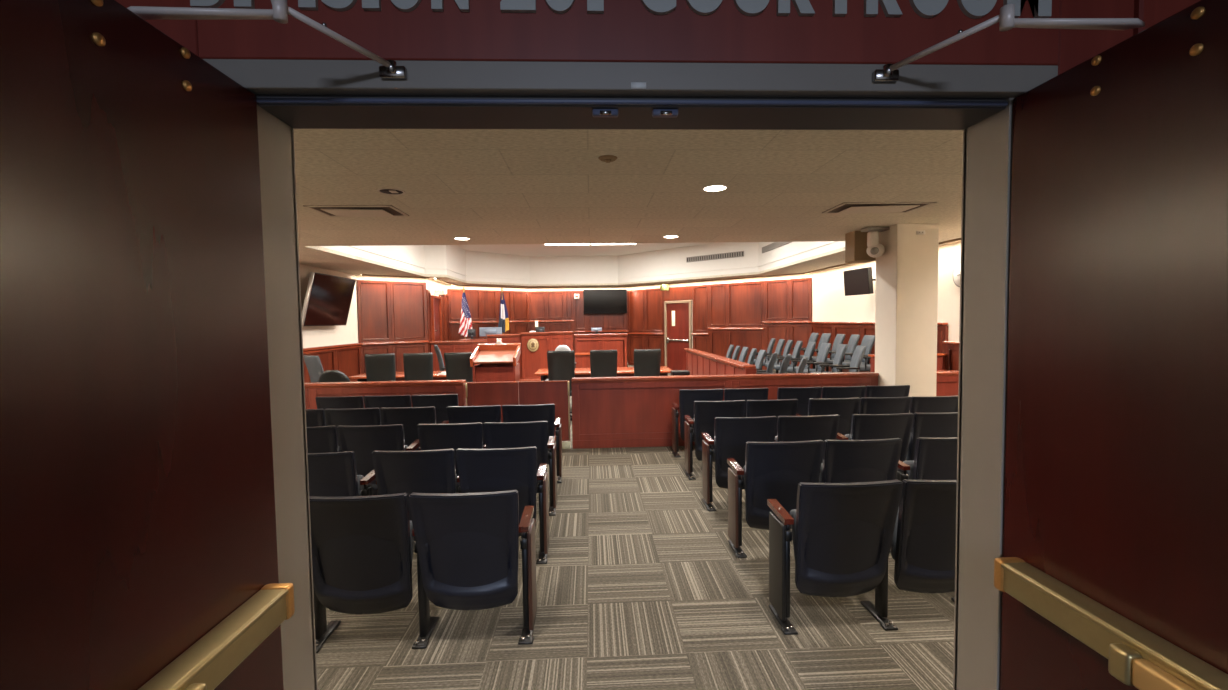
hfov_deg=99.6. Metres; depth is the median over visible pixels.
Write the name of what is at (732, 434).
seat
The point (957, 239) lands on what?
recessed light
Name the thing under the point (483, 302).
wall
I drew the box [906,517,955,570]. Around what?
cushion
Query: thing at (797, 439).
cushion
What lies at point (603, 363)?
swivel chair
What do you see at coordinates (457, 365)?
swivel chair
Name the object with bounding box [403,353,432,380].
swivel chair
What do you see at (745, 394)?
seat
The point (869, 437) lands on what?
cushion
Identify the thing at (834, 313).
wall
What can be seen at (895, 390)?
seat
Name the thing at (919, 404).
seat
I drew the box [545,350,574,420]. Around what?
swivel chair
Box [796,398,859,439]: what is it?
seat
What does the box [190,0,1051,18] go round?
lettering
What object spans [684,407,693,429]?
cushion
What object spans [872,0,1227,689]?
door
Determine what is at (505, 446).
cushion
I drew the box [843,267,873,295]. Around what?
television
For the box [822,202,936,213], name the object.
ceiling vent
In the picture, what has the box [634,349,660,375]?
swivel chair
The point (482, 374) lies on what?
panel
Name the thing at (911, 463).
seat cushion
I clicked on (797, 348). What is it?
chair
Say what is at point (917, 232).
plate
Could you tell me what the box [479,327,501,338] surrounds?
computer monitor
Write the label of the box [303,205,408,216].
ceiling vent
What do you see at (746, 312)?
wall
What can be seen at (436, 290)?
exit sign
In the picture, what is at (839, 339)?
chair
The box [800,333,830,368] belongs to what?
chair
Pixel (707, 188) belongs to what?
diffuser
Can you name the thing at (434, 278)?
recessed light
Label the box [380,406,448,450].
seat
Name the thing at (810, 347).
chair
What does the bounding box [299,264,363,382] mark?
wall
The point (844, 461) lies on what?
seat
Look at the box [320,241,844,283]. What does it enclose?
ceiling tray
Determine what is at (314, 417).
seat
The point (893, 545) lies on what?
seat cushion
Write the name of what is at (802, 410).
cushion
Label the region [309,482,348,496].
cushion
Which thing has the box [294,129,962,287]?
ceiling
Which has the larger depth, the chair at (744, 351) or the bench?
the bench
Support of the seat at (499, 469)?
on the floor
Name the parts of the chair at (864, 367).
seat, armrest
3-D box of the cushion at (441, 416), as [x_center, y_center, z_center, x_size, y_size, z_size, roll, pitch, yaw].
[-2.147,0.923,6.290,0.469,0.532,0.146,-1,3,-3]
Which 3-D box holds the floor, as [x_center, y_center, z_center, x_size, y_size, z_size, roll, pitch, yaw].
[-0.027,1.520,5.482,12.280,0.120,27.200,-1,3,-3]
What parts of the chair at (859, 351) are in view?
armrest, armrest, backrest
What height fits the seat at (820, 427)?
0.860 m
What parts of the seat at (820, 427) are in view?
backrest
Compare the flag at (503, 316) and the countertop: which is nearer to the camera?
the countertop
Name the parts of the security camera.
ceiling plate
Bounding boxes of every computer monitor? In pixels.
[468,329,475,338]
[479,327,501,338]
[536,327,544,331]
[591,328,601,333]
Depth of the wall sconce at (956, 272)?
8.32 m
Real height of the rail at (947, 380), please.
0.945 m
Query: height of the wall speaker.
0.410 m
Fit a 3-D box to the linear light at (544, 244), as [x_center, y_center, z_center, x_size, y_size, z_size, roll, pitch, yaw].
[-1.300,-2.814,14.460,1.280,0.045,0.140,-1,3,-3]
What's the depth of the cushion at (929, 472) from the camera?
3.71 m
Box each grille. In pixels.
[686,251,743,261]
[762,242,790,252]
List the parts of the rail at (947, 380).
panel, frame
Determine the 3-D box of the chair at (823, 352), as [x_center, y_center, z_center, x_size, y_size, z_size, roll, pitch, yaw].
[4.017,0.490,10.423,0.609,1.050,0.460,-1,3,1]
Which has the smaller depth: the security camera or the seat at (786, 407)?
the seat at (786, 407)
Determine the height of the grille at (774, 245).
0.150 m
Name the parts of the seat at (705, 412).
panel, armrest, foot plate, leg, backrest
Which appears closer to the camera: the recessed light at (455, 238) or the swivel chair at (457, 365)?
the recessed light at (455, 238)
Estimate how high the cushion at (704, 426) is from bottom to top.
0.532 m
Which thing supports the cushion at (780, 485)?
on the seat at (771, 470)
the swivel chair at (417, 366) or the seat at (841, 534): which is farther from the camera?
the swivel chair at (417, 366)
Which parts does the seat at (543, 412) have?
backrest, leg, armrest, panel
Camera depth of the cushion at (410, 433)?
5.35 m
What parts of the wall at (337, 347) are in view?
panel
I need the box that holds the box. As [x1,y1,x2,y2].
[670,370,689,375]
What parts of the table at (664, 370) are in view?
modesty panel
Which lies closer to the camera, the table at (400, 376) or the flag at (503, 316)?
the table at (400, 376)
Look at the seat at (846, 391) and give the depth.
6.42 m
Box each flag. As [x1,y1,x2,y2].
[458,287,471,338]
[498,288,508,332]
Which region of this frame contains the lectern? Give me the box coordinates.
[470,343,520,386]
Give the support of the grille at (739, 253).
attached to the ceiling tray
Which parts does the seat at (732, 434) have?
panel, armrest, foot plate, leg, backrest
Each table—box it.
[349,371,446,381]
[534,366,671,380]
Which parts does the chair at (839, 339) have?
backrest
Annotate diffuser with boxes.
[379,189,402,193]
[704,186,725,190]
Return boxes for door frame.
[203,59,1057,689]
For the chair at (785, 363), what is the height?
1.050 m
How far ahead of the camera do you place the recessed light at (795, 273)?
15.50 m
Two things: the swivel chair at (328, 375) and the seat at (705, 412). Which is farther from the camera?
the swivel chair at (328, 375)
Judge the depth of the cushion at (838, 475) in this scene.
3.68 m
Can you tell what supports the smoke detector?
attached to the ceiling
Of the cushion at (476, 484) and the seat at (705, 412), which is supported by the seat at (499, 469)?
the cushion at (476, 484)
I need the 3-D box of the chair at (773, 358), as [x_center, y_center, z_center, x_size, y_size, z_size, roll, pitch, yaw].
[2.868,0.672,10.113,0.609,1.050,0.460,0,3,22]
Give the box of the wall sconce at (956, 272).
[953,262,960,286]
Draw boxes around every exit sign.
[433,287,443,294]
[660,284,668,290]
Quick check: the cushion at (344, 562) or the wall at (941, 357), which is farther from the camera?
the wall at (941, 357)
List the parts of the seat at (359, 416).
backrest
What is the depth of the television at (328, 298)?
10.45 m
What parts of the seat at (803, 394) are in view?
backrest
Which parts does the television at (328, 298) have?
edge trim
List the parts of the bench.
panel, panel, panel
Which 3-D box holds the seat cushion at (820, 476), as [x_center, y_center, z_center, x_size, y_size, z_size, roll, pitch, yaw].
[1.746,1.028,3.881,0.430,0.292,0.154,-1,3,-3]
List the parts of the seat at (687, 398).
panel, armrest, leg, backrest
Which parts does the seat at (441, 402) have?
backrest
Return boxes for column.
[875,224,938,412]
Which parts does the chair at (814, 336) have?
backrest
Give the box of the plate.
[916,231,924,234]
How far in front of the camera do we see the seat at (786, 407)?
5.46 m
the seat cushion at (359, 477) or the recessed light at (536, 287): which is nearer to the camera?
the seat cushion at (359, 477)
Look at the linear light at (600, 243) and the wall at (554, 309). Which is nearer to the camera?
the linear light at (600, 243)
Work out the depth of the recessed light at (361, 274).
12.86 m
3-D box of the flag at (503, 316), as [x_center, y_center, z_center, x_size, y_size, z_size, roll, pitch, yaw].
[-3.588,-0.668,16.835,0.326,2.367,0.268,1,3,31]
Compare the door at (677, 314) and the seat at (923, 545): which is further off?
the door at (677, 314)
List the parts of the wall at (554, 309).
panel, panel, chair rail, panel, panel, chair rail, panel, panel, panel, panel, panel, chair rail, panel, panel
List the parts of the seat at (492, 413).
backrest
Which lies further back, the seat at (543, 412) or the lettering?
the seat at (543, 412)
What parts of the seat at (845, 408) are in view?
backrest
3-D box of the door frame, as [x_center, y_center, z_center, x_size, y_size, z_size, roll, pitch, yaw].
[0.085,0.483,1.387,2.071,2.340,0.196,-1,3,-3]
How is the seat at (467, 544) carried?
on the floor
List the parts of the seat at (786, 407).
backrest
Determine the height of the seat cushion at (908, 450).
0.292 m
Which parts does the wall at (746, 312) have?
panel, panel, chair rail, panel, panel, panel, chair rail, panel, panel, chair rail, panel, panel, chair rail, panel, panel, chair rail, panel, panel, chair rail, panel, panel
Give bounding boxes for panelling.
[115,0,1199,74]
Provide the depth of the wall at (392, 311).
13.11 m
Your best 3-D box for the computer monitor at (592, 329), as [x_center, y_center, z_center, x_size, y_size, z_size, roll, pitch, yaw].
[-0.489,-0.400,14.670,0.300,0.170,0.180,-1,3,-3]
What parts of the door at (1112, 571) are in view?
closer arm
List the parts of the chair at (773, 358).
backrest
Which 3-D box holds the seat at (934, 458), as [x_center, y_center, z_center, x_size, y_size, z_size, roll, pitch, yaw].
[2.417,1.072,3.862,0.635,0.860,0.449,-1,3,-3]
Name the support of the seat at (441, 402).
on the floor
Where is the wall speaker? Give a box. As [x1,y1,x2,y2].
[845,231,875,262]
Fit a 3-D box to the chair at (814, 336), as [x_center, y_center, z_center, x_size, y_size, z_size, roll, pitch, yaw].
[4.529,0.241,12.336,0.609,1.050,0.460,-1,3,3]
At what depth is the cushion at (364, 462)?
4.44 m
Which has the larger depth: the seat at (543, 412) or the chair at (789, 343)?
the chair at (789, 343)
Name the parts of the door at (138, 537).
closer arm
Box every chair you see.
[304,355,323,382]
[318,370,350,381]
[365,353,395,380]
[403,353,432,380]
[434,345,444,370]
[444,352,472,382]
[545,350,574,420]
[555,345,575,367]
[590,350,616,376]
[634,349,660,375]
[726,345,733,358]
[732,346,739,359]
[739,347,748,362]
[747,348,756,364]
[753,338,775,369]
[755,350,765,369]
[756,352,777,373]
[762,339,784,365]
[762,354,790,373]
[765,340,792,372]
[773,341,802,373]
[787,342,815,372]
[791,333,818,357]
[796,343,830,372]
[797,356,807,372]
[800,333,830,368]
[811,344,846,372]
[812,334,844,371]
[826,334,859,371]
[829,345,865,372]
[842,335,874,364]
[860,355,870,371]
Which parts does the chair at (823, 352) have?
seat, armrest, backrest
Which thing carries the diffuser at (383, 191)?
attached to the recessed light at (388, 191)
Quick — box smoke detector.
[598,155,616,162]
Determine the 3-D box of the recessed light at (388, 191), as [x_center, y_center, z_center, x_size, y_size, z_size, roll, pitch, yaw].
[-1.992,-1.371,4.646,0.240,0.008,0.240,-1,3,-3]
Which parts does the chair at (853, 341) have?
seat, backrest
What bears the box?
on the stand
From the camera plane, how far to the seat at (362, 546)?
2.67 m
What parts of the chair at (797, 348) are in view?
seat, armrest, backrest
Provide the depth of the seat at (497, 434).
4.46 m
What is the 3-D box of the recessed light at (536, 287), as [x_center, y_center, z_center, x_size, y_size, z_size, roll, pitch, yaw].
[-1.234,-2.024,18.288,3.510,0.030,0.081,-1,3,-3]
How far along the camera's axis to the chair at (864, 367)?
9.47 m
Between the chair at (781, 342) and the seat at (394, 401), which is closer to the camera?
the seat at (394, 401)
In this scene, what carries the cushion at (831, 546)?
on the seat at (841, 534)
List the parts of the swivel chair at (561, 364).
backrest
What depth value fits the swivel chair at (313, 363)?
8.72 m
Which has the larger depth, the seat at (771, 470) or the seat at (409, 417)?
the seat at (409, 417)
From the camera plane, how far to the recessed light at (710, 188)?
4.69 m
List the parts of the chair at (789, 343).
backrest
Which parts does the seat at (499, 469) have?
backrest, leg, armrest, foot plate, panel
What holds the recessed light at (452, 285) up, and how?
in the ceiling
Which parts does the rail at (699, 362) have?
panel, post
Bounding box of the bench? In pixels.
[485,331,573,380]
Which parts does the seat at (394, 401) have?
backrest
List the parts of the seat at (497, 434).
backrest, leg, armrest, foot plate, panel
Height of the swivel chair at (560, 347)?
1.140 m
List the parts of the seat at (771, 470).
panel, armrest, leg, foot plate, backrest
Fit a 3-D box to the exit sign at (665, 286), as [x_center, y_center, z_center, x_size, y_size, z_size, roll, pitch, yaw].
[1.671,-1.919,17.218,0.280,0.220,0.065,-1,3,-3]
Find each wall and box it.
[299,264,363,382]
[356,275,428,373]
[424,278,449,352]
[447,285,529,343]
[528,287,628,366]
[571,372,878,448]
[627,273,811,369]
[810,241,960,371]
[868,353,946,371]
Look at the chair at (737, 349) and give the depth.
12.41 m
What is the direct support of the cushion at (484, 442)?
on the seat at (492, 413)
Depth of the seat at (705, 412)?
5.47 m
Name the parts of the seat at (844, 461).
backrest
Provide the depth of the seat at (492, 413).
5.33 m
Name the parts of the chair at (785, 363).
backrest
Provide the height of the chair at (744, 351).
1.050 m
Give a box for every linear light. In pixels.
[544,244,589,244]
[591,243,635,244]
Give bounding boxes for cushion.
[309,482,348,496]
[317,535,401,590]
[355,449,383,483]
[357,475,363,495]
[387,479,447,520]
[404,427,419,450]
[410,520,413,561]
[428,531,509,586]
[436,411,447,423]
[441,447,458,476]
[469,477,529,515]
[483,426,485,446]
[504,445,540,471]
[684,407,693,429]
[699,421,714,448]
[720,440,756,471]
[752,470,810,511]
[790,509,795,557]
[796,438,822,462]
[797,404,807,415]
[805,520,882,573]
[819,463,822,482]
[831,468,886,482]
[836,418,850,439]
[868,436,901,459]
[890,508,898,559]
[903,460,913,479]
[906,434,910,460]
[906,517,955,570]
[922,465,956,479]
[931,435,953,437]
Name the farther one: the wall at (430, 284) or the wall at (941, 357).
the wall at (430, 284)
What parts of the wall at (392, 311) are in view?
panel, panel, chair rail, panel, panel, chair rail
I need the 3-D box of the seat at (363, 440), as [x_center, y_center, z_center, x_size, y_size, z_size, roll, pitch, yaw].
[-2.050,1.101,4.585,0.610,0.860,0.461,-1,3,-3]
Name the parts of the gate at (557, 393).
hinge rod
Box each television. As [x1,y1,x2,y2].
[302,272,355,325]
[583,289,626,313]
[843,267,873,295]
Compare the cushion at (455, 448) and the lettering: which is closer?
the lettering
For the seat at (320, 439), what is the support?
on the floor
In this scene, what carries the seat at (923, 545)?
on the floor
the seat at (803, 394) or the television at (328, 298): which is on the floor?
the seat at (803, 394)
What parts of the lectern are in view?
panel, panel, panel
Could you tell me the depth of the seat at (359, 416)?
5.28 m
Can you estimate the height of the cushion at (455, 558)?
0.532 m
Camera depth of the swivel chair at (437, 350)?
11.91 m
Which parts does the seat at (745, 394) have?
backrest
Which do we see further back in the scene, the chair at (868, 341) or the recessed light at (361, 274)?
the recessed light at (361, 274)
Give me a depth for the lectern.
8.32 m
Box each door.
[0,0,406,689]
[431,295,442,340]
[664,300,691,369]
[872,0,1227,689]
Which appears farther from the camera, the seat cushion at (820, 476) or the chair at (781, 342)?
the chair at (781, 342)
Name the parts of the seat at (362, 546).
leg, foot plate, backrest, leg, foot plate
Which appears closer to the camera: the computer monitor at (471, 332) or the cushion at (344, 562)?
the cushion at (344, 562)
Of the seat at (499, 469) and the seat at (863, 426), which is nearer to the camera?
the seat at (499, 469)
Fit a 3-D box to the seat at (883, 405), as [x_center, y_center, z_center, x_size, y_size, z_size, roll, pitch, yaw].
[2.875,0.978,5.707,0.610,0.860,0.461,-1,3,-3]
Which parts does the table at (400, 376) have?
modesty panel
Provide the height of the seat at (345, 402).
0.860 m
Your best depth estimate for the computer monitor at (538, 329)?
14.89 m
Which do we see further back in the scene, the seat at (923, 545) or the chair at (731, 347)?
the chair at (731, 347)
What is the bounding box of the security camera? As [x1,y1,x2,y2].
[861,227,889,256]
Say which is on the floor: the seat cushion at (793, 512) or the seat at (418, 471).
the seat at (418, 471)
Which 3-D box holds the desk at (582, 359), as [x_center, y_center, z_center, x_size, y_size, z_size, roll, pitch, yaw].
[-0.680,0.640,13.814,0.720,0.860,0.530,-1,3,-3]
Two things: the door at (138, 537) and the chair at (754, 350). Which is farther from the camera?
the chair at (754, 350)
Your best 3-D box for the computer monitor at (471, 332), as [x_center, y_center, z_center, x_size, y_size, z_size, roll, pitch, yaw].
[-4.064,-0.312,14.834,0.220,0.290,0.180,-2,3,-31]
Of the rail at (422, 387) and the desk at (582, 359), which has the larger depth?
the desk at (582, 359)
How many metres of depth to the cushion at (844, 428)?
5.56 m
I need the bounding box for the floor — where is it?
[316,373,954,689]
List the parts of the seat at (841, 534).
panel, armrest, leg, foot plate, backrest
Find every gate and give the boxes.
[465,381,518,421]
[519,380,569,440]
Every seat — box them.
[306,409,325,426]
[306,426,340,452]
[308,451,375,496]
[309,493,438,652]
[315,396,363,425]
[324,408,380,445]
[336,424,419,494]
[364,395,411,424]
[372,448,460,540]
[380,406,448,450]
[408,490,536,644]
[411,394,458,423]
[417,422,485,492]
[447,405,500,446]
[456,446,548,563]
[484,421,556,515]
[502,404,562,482]
[672,389,723,456]
[684,400,745,479]
[702,416,776,510]
[724,388,768,416]
[727,440,823,557]
[746,399,797,435]
[767,479,902,634]
[774,414,839,462]
[777,387,821,415]
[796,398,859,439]
[818,438,901,552]
[821,386,865,413]
[837,413,913,479]
[859,396,911,413]
[861,479,956,630]
[865,385,909,397]
[896,437,956,480]
[903,412,957,472]
[910,396,957,429]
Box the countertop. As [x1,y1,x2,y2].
[459,339,486,340]
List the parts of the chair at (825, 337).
backrest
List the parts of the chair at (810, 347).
seat, backrest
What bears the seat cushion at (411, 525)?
on the seat at (362, 546)
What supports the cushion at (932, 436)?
on the seat at (932, 425)
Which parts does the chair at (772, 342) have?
backrest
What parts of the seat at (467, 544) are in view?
backrest, leg, armrest, foot plate, panel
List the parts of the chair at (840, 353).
armrest, armrest, backrest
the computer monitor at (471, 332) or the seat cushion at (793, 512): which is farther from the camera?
the computer monitor at (471, 332)
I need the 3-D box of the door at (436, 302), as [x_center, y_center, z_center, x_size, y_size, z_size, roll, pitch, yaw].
[-4.997,-0.368,14.671,0.100,2.015,1.000,-1,3,-6]
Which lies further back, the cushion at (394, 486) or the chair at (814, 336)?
the chair at (814, 336)
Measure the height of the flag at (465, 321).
2.370 m
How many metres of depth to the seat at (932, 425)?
4.61 m
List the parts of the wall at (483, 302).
panel, panel, chair rail, panel, panel, chair rail, panel, panel, panel, panel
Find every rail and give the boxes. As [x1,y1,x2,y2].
[305,380,465,409]
[684,348,755,374]
[936,370,958,395]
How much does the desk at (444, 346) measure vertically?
1.222 m
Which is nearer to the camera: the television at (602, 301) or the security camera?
the security camera
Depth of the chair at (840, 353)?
9.79 m
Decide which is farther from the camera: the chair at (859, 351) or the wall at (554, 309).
the wall at (554, 309)
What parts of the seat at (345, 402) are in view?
backrest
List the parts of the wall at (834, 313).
panel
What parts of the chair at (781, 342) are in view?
backrest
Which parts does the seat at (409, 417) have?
backrest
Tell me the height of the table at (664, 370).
0.755 m
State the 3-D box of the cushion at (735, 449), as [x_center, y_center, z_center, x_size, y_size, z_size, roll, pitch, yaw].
[1.154,0.958,4.597,0.469,0.532,0.146,-1,3,-3]
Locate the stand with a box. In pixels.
[574,333,627,366]
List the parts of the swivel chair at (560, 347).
backrest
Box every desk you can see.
[430,340,486,370]
[575,352,589,367]
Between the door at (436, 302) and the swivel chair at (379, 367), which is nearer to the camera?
the swivel chair at (379, 367)
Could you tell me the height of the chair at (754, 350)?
1.050 m
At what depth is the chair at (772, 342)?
12.99 m
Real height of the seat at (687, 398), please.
0.860 m
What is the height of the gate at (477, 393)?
0.815 m
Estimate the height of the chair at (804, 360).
1.050 m
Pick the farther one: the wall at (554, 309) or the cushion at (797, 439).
the wall at (554, 309)
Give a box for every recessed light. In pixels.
[361,274,429,277]
[377,188,405,194]
[434,278,454,285]
[452,285,532,288]
[453,237,470,239]
[536,287,616,287]
[626,273,807,286]
[663,235,678,237]
[702,185,727,191]
[804,238,960,273]
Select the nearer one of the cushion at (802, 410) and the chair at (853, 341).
the cushion at (802, 410)
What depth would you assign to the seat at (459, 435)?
4.42 m
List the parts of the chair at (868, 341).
seat, backrest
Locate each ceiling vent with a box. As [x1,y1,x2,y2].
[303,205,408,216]
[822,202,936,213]
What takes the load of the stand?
on the floor
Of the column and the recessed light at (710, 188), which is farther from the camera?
the column
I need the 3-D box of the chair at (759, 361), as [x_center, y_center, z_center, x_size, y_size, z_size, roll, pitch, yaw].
[2.868,0.635,10.877,0.609,1.050,0.460,-1,3,4]
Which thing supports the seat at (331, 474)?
on the floor
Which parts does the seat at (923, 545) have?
foot plate, leg, backrest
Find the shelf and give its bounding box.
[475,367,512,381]

